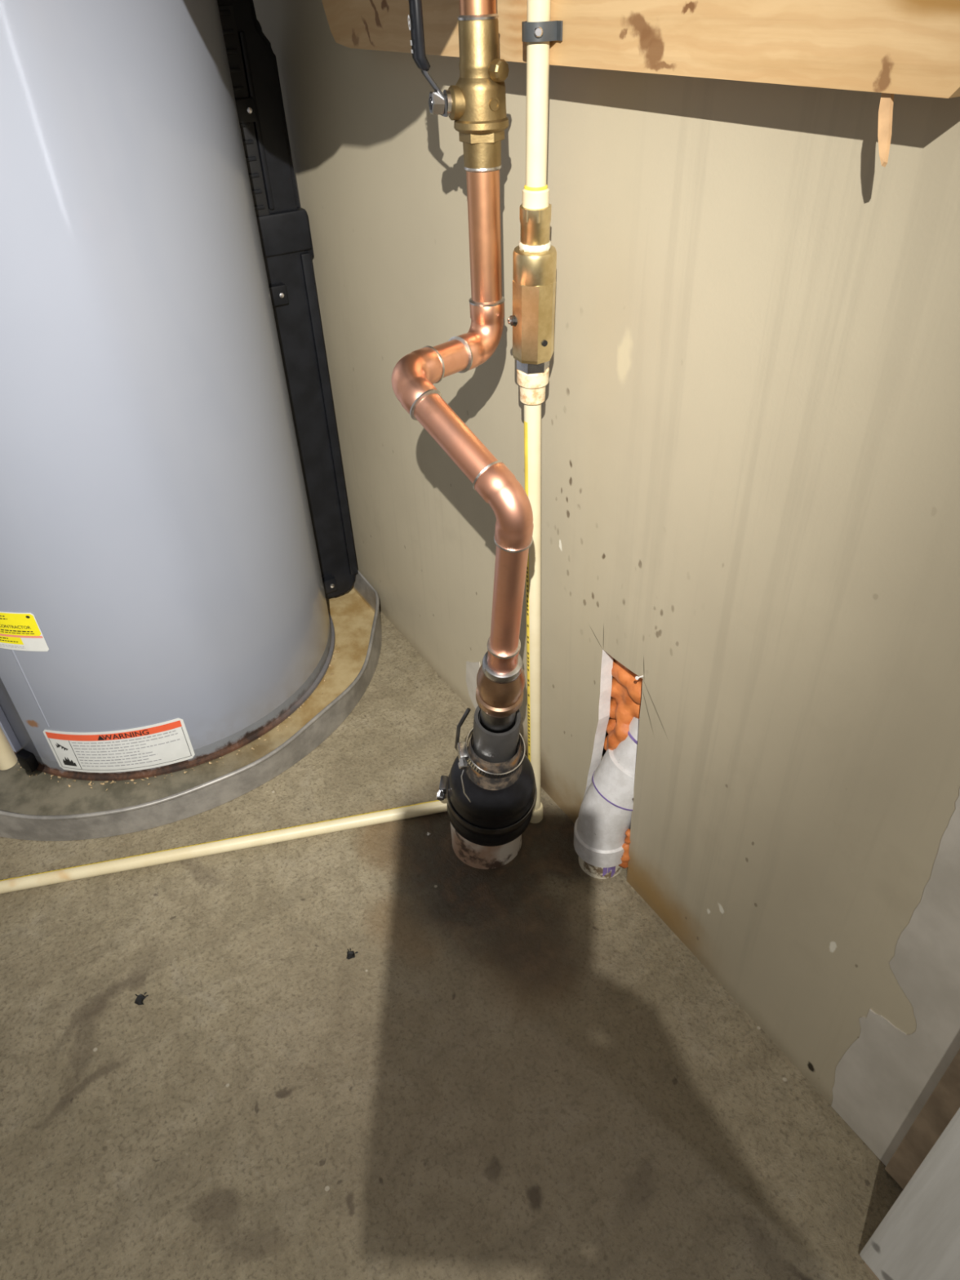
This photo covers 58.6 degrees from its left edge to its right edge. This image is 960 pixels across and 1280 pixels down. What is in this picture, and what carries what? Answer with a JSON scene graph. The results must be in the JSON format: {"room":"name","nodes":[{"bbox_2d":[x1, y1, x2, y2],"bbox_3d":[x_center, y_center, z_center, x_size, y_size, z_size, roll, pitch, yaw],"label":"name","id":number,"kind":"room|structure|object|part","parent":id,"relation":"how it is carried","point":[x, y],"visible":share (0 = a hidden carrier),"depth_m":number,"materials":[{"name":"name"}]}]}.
{"room":"utility area","nodes":[
{"label":"utility area","id":0,"kind":"room"},
{"bbox_2d":[0,610,902,1279],"bbox_3d":[-0.645,0.627,0.706,2.220,0.050,4.200,-22,42,-23],"label":"floor","id":1,"kind":"structure","parent":0,"point":[517,1069],"depth_m":0.87,"materials":[{"name":"concrete"}]},
{"bbox_2d":[134,991,148,1004],"bbox_3d":[-0.374,0.395,0.943,0.015,0.004,0.015,-8,38,-7],"label":"chip","id":2,"kind":"object","parent":1,"relation":"on","point":[139,1001],"visible":1,"depth_m":0.94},
{"bbox_2d":[0,569,382,840],"bbox_3d":[-0.560,0.010,1.404,0.764,0.056,0.783,-22,42,-23],"label":"pan","id":3,"kind":"object","parent":1,"relation":"on","point":[37,805],"visible":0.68,"depth_m":1.19,"materials":[{"name":"grey metal"}]},
{"bbox_2d":[0,0,357,781],"bbox_3d":[-0.543,-0.550,0.964,0.557,1.470,0.553,4,39,9],"label":"water heater","id":4,"kind":"object","parent":3,"relation":"on","point":[175,531],"visible":1,"depth_m":0.98,"materials":[{"name":"metal"}]},
{"bbox_2d":[0,726,17,769],"bbox_3d":[-0.578,-0.407,0.568,0.023,1.400,0.023,-22,42,-23],"label":"pipe","id":5,"kind":"object","parent":4,"relation":"attached to","point":[8,758],"visible":1,"depth_m":0.98,"materials":[{"name":"beige plastic"}]},
{"bbox_2d":[0,629,32,631],"bbox_3d":[-0.571,-0.012,1.044,0.054,0.002,0.001,4,39,9],"label":"print","id":6,"kind":"object","parent":4,"relation":"on","point":[2,630],"depth_m":1.04},
{"bbox_2d":[0,631,34,634],"bbox_3d":[-0.579,-0.010,1.048,0.071,0.001,0.002,5,39,10],"label":"print","id":7,"kind":"object","parent":4,"relation":"on","point":[2,632],"depth_m":1.04},
{"bbox_2d":[77,751,139,755],"bbox_3d":[-0.510,0.156,1.173,0.086,0.002,0.003,-3,38,0],"label":"print","id":8,"kind":"object","parent":4,"relation":"on","point":[79,753],"depth_m":1.17,"materials":[{"name":"grey paper"}]},
{"bbox_2d":[74,743,146,749],"bbox_3d":[-0.505,0.146,1.166,0.097,0.002,0.004,-4,38,-1],"label":"print","id":9,"kind":"object","parent":4,"relation":"on","point":[77,746],"depth_m":1.16,"materials":[{"name":"grey paper"}]},
{"bbox_2d":[80,758,148,764],"bbox_3d":[-0.506,0.169,1.183,0.093,0.002,0.004,-3,38,-1],"label":"print","id":10,"kind":"object","parent":4,"relation":"on","point":[83,761],"depth_m":1.18,"materials":[{"name":"grey paper"}]},
{"bbox_2d":[78,751,152,758],"bbox_3d":[-0.502,0.159,1.177,0.101,0.002,0.005,-4,38,-2],"label":"print","id":11,"kind":"object","parent":4,"relation":"on","point":[81,754],"depth_m":1.17,"materials":[{"name":"grey paper"}]},
{"bbox_2d":[80,754,155,760],"bbox_3d":[-0.500,0.164,1.181,0.106,0.002,0.005,-4,38,-2],"label":"print","id":12,"kind":"object","parent":4,"relation":"on","point":[82,757],"depth_m":1.18,"materials":[{"name":"grey paper"}]},
{"bbox_2d":[82,759,161,766],"bbox_3d":[-0.498,0.172,1.188,0.109,0.002,0.005,-4,38,-2],"label":"print","id":13,"kind":"object","parent":4,"relation":"on","point":[86,762],"depth_m":1.18,"materials":[{"name":"grey paper"}]},
{"bbox_2d":[71,729,177,743],"bbox_3d":[-0.484,0.134,1.162,0.140,0.002,0.009,-6,38,-5],"label":"print","id":14,"kind":"object","parent":4,"relation":"on","point":[144,736],"depth_m":1.16,"materials":[{"name":"grey"}]},
{"bbox_2d":[72,733,177,746],"bbox_3d":[-0.484,0.139,1.166,0.140,0.002,0.009,-6,38,-5],"label":"print","id":15,"kind":"object","parent":4,"relation":"on","point":[144,740],"depth_m":1.16,"materials":[{"name":"grey paper"}]},
{"bbox_2d":[75,738,179,752],"bbox_3d":[-0.483,0.147,1.173,0.140,0.002,0.009,-6,38,-5],"label":"print","id":16,"kind":"object","parent":4,"relation":"on","point":[146,745],"depth_m":1.17,"materials":[{"name":"grey paper"}]},
{"bbox_2d":[0,798,447,893],"bbox_3d":[-0.390,0.274,1.089,0.870,0.017,0.017,-9,38,-8],"label":"pipe","id":17,"kind":"object","parent":1,"relation":"on","point":[155,858],"visible":0.93,"depth_m":1.09,"materials":[{"name":"beige plastic"}]},
{"bbox_2d":[346,948,357,959],"bbox_3d":[-0.148,0.358,0.977,0.013,0.004,0.013,17,42,23],"label":"chip","id":18,"kind":"object","parent":1,"relation":"on","point":[350,954],"visible":1,"depth_m":0.98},
{"bbox_2d":[447,790,521,869],"bbox_3d":[0.008,0.232,1.079,0.090,0.125,0.090,-22,42,-23],"label":"drain pipe","id":19,"kind":"object","parent":1,"relation":"on","point":[475,855],"visible":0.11,"depth_m":1.06,"materials":[{"name":"plastic"}]},
{"bbox_2d":[435,705,536,846],"bbox_3d":[0.009,0.132,0.962,0.111,0.213,0.115,19,43,26],"label":"rubber reducer","id":20,"kind":"object","parent":19,"relation":"on","point":[491,782],"visible":0.92,"depth_m":0.94,"materials":[{"name":"rubber"}]},
{"bbox_2d":[391,0,533,733],"bbox_3d":[-0.019,-0.206,0.675,0.103,0.846,0.211,-4,38,-1],"label":"copper pipe","id":21,"kind":"object","parent":20,"relation":"on","point":[477,103],"visible":0.98,"depth_m":0.66,"materials":[{"name":"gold metal"}]},
{"bbox_3d":[-0.035,-0.392,0.625,0.003,0.007,0.007,-12,39,-12],"label":"stem","id":22,"kind":"part","parent":21,"relation":"part of","materials":[{"name":"metal"}]},
{"bbox_3d":[-0.035,-0.408,0.613,0.019,0.057,0.014,-12,39,-12],"label":"lever","id":23,"kind":"part","parent":21,"relation":"part of","materials":[{"name":"metal"}]},
{"bbox_2d":[443,89,452,115],"bbox_3d":[-0.025,-0.394,0.628,0.007,0.017,0.017,-12,39,-12],"label":"washer","id":24,"kind":"object","parent":21,"relation":"in","point":[447,94],"depth_m":0.62,"materials":[{"name":"metal"}]},
{"bbox_2d":[462,140,501,168],"bbox_3d":[0.002,-0.372,0.655,0.029,0.018,0.029,-22,42,-23],"label":"socket","id":25,"kind":"object","parent":21,"relation":"attached to","point":[477,154],"depth_m":0.64,"materials":[{"name":"gold metal"}]},
{"bbox_2d":[487,635,520,673],"bbox_3d":[0.021,0.013,0.785,0.032,0.038,0.036,-22,42,-23],"label":"socket","id":26,"kind":"object","parent":21,"relation":"attached to","point":[503,657],"depth_m":0.77,"materials":[{"name":"orange metal"}]},
{"bbox_2d":[507,0,556,823],"bbox_3d":[0.052,-0.174,0.788,0.040,1.060,0.054,-22,42,-23],"label":"cpvc riser","id":27,"kind":"object","parent":1,"relation":"on","point":[532,320],"visible":0.96,"depth_m":0.71,"materials":[{"name":"cream cpvc plastic"},{"name":"brass"}]},
{"bbox_2d":[253,0,959,1166],"bbox_3d":[-0.317,-1.062,0.937,0.017,2.300,2.506,-22,42,-23],"label":"wall","id":28,"kind":"structure","parent":0,"point":[750,409],"depth_m":0.70,"materials":[{"name":"paint"}]},
{"bbox_2d":[573,716,639,879],"bbox_3d":[0.188,0.149,0.981,0.156,0.343,0.071,-9,38,-8],"label":"pipe","id":29,"kind":"object","parent":28,"relation":"attached to","point":[602,824],"visible":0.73,"depth_m":0.98,"materials":[{"name":"plastic"}]},
{"bbox_2d":[593,748,635,809],"bbox_3d":[0.170,0.154,0.981,0.080,0.067,0.074,-22,42,-23],"label":"socket","id":30,"kind":"object","parent":29,"relation":"attached to","point":[614,776],"depth_m":0.96,"materials":[{"name":"white plastic"}]},
{"bbox_2d":[603,657,642,751],"bbox_3d":[0.166,0.097,0.962,0.049,0.226,0.077,-22,42,-23],"label":"foam","id":31,"kind":"object","parent":28,"relation":"attached to","point":[626,691],"visible":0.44,"depth_m":0.94,"materials":[{"name":"orange plastic"}]},
{"bbox_2d":[618,828,630,868],"bbox_3d":[0.173,0.248,1.015,0.016,0.066,0.016,-22,42,-23],"label":"foam","id":32,"kind":"object","parent":28,"relation":"attached to","point":[625,858],"visible":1,"depth_m":1.01,"materials":[{"name":"orange plastic"}]},
{"bbox_2d":[635,675,643,679],"bbox_3d":[0.161,0.036,0.850,0.015,0.006,0.004,-22,42,-23],"label":"nail","id":33,"kind":"object","parent":28,"relation":"attached to","point":[637,677],"visible":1,"depth_m":0.85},
{"bbox_2d":[321,0,959,167],"bbox_3d":[0.043,-0.511,0.574,0.040,0.266,0.709,-22,42,-23],"label":"header board","id":34,"kind":"object","parent":28,"relation":"attached to","point":[888,47],"visible":0.96,"depth_m":0.47,"materials":[{"name":"brown wood"}]},
{"bbox_2d":[521,20,562,41],"bbox_3d":[0.040,-0.418,0.587,0.020,0.012,0.032,-22,42,-23],"label":"clip","id":35,"kind":"object","parent":34,"relation":"attached to","point":[544,31],"visible":0.98,"depth_m":0.58,"materials":[{"name":"metal"}]},
{"bbox_2d":[859,1107,959,1279],"bbox_3d":[0.337,-0.362,0.004,0.074,2.300,0.102,-22,42,-23],"label":"trim","id":36,"kind":"structure","parent":28,"relation":"attached to","point":[918,1237],"depth_m":0.63,"materials":[{"name":"white paint"}]},
{"bbox_2d":[884,1048,959,1189],"bbox_3d":[0.451,-0.365,-0.005,0.113,2.292,0.294,-22,42,-23],"label":"trim","id":37,"kind":"structure","parent":28,"relation":"attached to","point":[944,1102],"depth_m":0.70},
{"bbox_2d":[601,697,611,756],"bbox_3d":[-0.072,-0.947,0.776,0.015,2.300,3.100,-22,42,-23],"label":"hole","id":38,"kind":"structure","parent":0,"point":[604,751],"depth_m":1.20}
]}

